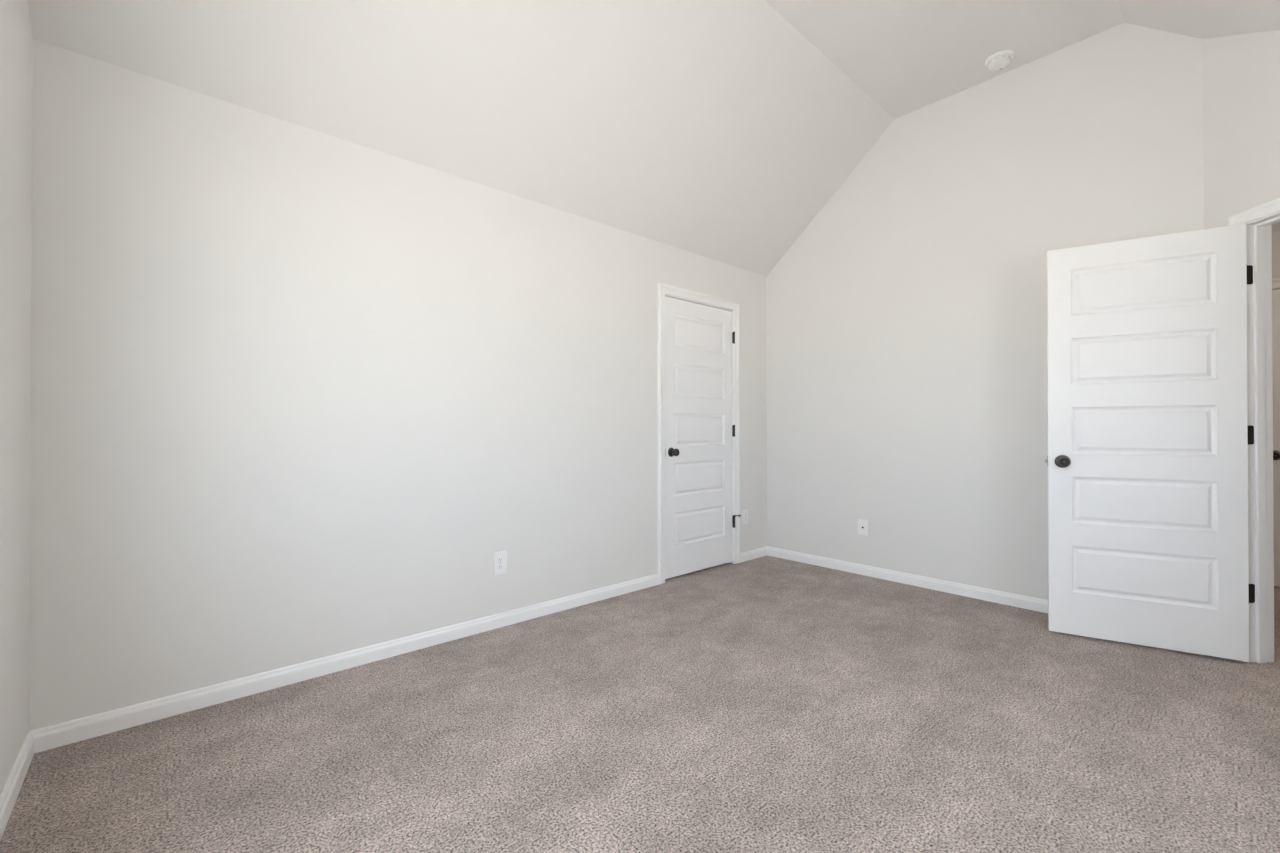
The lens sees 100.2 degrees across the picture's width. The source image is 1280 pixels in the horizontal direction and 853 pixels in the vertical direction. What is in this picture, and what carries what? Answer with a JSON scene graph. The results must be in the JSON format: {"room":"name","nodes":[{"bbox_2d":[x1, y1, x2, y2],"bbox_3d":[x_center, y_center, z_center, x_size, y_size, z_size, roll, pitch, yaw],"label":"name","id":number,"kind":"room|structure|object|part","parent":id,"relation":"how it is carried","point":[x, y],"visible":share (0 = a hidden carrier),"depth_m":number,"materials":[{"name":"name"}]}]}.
{"room":"empty bedroom","nodes":[
{"label":"empty bedroom","id":0,"kind":"room"},
{"bbox_2d":[0,0,31,796],"bbox_3d":[-0.977,-0.564,0.514,0.120,3.315,3.373,0,0,-42],"label":"wall","id":1,"kind":"structure","parent":0,"point":[15,25],"depth_m":1.60,"materials":[{"name":"beige paint"}]},
{"bbox_2d":[0,731,33,840],"bbox_3d":[-0.926,1.056,0.551,0.014,0.075,3.373,0,0,-42],"label":"baseboard","id":2,"kind":"structure","parent":1,"relation":"attached to","point":[9,795],"depth_m":1.58,"materials":[{"name":"white paint"}]},
{"bbox_2d":[29,39,766,730],"bbox_3d":[-0.519,-0.101,3.271,4.247,2.415,0.120,0,0,-42],"label":"wall","id":3,"kind":"structure","parent":0,"point":[297,391],"depth_m":2.33,"materials":[{"name":"beige paint"}]},
{"bbox_2d":[30,574,658,752],"bbox_3d":[-0.962,1.067,2.776,2.935,0.075,0.014,0,0,-42],"label":"baseboard","id":4,"kind":"structure","parent":3,"relation":"attached to","point":[65,733],"depth_m":2.30,"materials":[{"name":"white paint"}]},
{"bbox_2d":[493,551,506,574],"bbox_3d":[-0.771,0.754,2.953,0.078,0.124,0.009,0,0,-42],"label":"wall outlet","id":5,"kind":"object","parent":3,"relation":"attached to","point":[499,558],"visible":1,"depth_m":2.95,"materials":[{"name":"white plastic"}]},
{"bbox_2d":[658,283,739,584],"bbox_3d":[0.432,0.050,4.113,0.920,2.122,0.138,0,0,-42],"label":"door frame","id":6,"kind":"structure","parent":3,"relation":"attached to","point":[664,290],"depth_m":3.90,"materials":[{"name":"white paint"}]},
{"bbox_2d":[665,296,740,578],"bbox_3d":[0.487,0.080,4.084,0.819,2.024,0.096,0,0,-42],"label":"door","id":7,"kind":"structure","parent":3,"relation":"in","point":[699,429],"depth_m":4.06,"materials":[{"name":"white paint"}]},
{"bbox_3d":[0.246,0.186,3.843,0.067,0.067,0.060,0,0,-42],"label":"knob","id":8,"kind":"part","parent":7,"relation":"part of","materials":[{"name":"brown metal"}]},
{"bbox_2d":[740,546,766,562],"bbox_3d":[0.960,1.075,4.503,0.392,0.075,0.014,0,0,-42],"label":"baseboard","id":9,"kind":"structure","parent":3,"relation":"attached to","point":[760,552],"depth_m":4.49,"materials":[{"name":"white paint"}]},
{"bbox_2d":[0,555,1279,852],"bbox_3d":[1.648,1.132,2.408,6.567,0.060,5.550,0,0,-42],"label":"floor","id":10,"kind":"structure","parent":0,"point":[765,704],"depth_m":1.85,"materials":[{"name":"beige carpet"}]},
{"bbox_2d":[28,0,1279,276],"bbox_3d":[0.695,-1.763,2.023,4.617,1.103,3.613,0,0,-42],"label":"ceiling","id":11,"kind":"structure","parent":0,"point":[718,130],"depth_m":2.79,"materials":[{"name":"paint"}]},
{"bbox_2d":[985,50,1013,70],"bbox_3d":[2.155,-2.185,3.208,0.148,0.050,0.148,0,0,-42],"label":"smoke detector","id":12,"kind":"object","parent":11,"relation":"attached to","point":[999,60],"visible":1,"depth_m":3.18,"materials":[{"name":"white plastic"}]},
{"bbox_2d":[766,23,1203,599],"bbox_3d":[1.980,-0.549,3.758,0.120,3.315,2.738,0,0,-42],"label":"wall","id":13,"kind":"structure","parent":0,"point":[907,320],"depth_m":3.51,"materials":[{"name":"beige paint"}]},
{"bbox_2d":[858,519,867,535],"bbox_3d":[1.666,0.755,4.000,0.016,0.120,0.080,0,0,-42],"label":"cable plate","id":14,"kind":"object","parent":13,"relation":"attached to","point":[862,523],"visible":1,"depth_m":4.00,"materials":[{"name":"white plastic"}]},
{"bbox_2d":[767,546,1047,612],"bbox_3d":[1.970,1.070,3.661,0.014,0.075,2.618,0,0,-42],"label":"baseboard","id":15,"kind":"structure","parent":13,"relation":"attached to","point":[1026,602],"depth_m":3.69,"materials":[{"name":"white paint"}]},
{"bbox_2d":[1203,30,1279,228],"bbox_3d":[2.878,-0.432,2.163,0.115,3.063,1.068,0,0,3],"label":"wall","id":16,"kind":"structure","parent":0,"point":[1241,73],"depth_m":2.53,"materials":[{"name":"beige paint"}]},
{"bbox_2d":[1228,198,1279,663],"bbox_3d":[2.877,0.045,2.128,0.151,2.109,0.873,0,0,3],"label":"door frame","id":17,"kind":"structure","parent":16,"relation":"attached to","point":[1259,220],"depth_m":2.50,"materials":[{"name":"white paint"}]},
{"bbox_2d":[1045,223,1254,661],"bbox_3d":[2.517,0.074,2.676,0.786,2.030,0.156,0,0,31],"label":"door","id":18,"kind":"structure","parent":17,"relation":"attached to","point":[1149,434],"depth_m":2.65,"materials":[{"name":"white paint"}]},
{"bbox_3d":[2.218,0.184,2.802,0.067,0.067,0.060,0,0,31],"label":"knob","id":19,"kind":"part","parent":18,"relation":"part of","materials":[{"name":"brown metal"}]},
{"bbox_3d":[2.855,-0.710,2.506,0.030,0.089,0.002,0,0,3],"label":"hinge plate","id":20,"kind":"part","parent":18,"relation":"part of","materials":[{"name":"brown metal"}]},
{"bbox_3d":[2.855,0.040,2.502,0.030,0.089,0.002,0,0,3],"label":"hinge plate","id":21,"kind":"part","parent":18,"relation":"part of","materials":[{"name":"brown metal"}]},
{"bbox_3d":[2.856,0.780,2.498,0.030,0.089,0.002,0,0,3],"label":"hinge plate","id":22,"kind":"part","parent":18,"relation":"part of","materials":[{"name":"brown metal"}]},
{"bbox_3d":[2.876,0.077,2.128,0.036,2.045,0.745,0,0,3],"label":"stop moulding","id":23,"kind":"part","parent":17,"relation":"part of","materials":[{"name":"white paint"}]},
{"bbox_3d":[2.943,0.045,2.125,0.018,2.109,0.873,0,0,3],"label":"casing","id":24,"kind":"part","parent":17,"relation":"part of","materials":[{"name":"white paint"}]},
{"bbox_2d":[1272,231,1279,278],"bbox_3d":[3.470,-0.118,2.606,3.000,2.440,3.400,0,0,-42],"label":"wall","id":25,"kind":"structure","parent":0,"point":[1275,235],"depth_m":3.65,"materials":[{"name":"beige paint"}]},
{"bbox_2d":[1272,289,1279,586],"bbox_3d":[4.572,0.076,3.397,0.096,2.030,0.819,0,0,-42],"label":"door","id":26,"kind":"structure","parent":25,"relation":"in","point":[1275,293],"depth_m":3.66,"materials":[{"name":"white paint"}]},
{"bbox_3d":[4.327,0.198,3.643,0.060,0.067,0.067,0,0,-42],"label":"knob","id":27,"kind":"part","parent":26,"relation":"part of","materials":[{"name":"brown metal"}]},
{"bbox_2d":[1272,278,1279,289],"bbox_3d":[4.603,0.048,3.425,0.118,2.114,0.953,0,0,-42],"label":"door frame","id":28,"kind":"structure","parent":25,"relation":"attached to","point":[1275,282],"depth_m":3.65,"materials":[{"name":"white paint"}]},
{"bbox_2d":[1272,222,1279,231],"bbox_3d":[3.450,-1.368,2.596,2.950,0.060,3.400,0,0,-42],"label":"ceiling","id":29,"kind":"structure","parent":0,"point":[1275,227],"depth_m":3.58,"materials":[{"name":"paint"}]}
]}

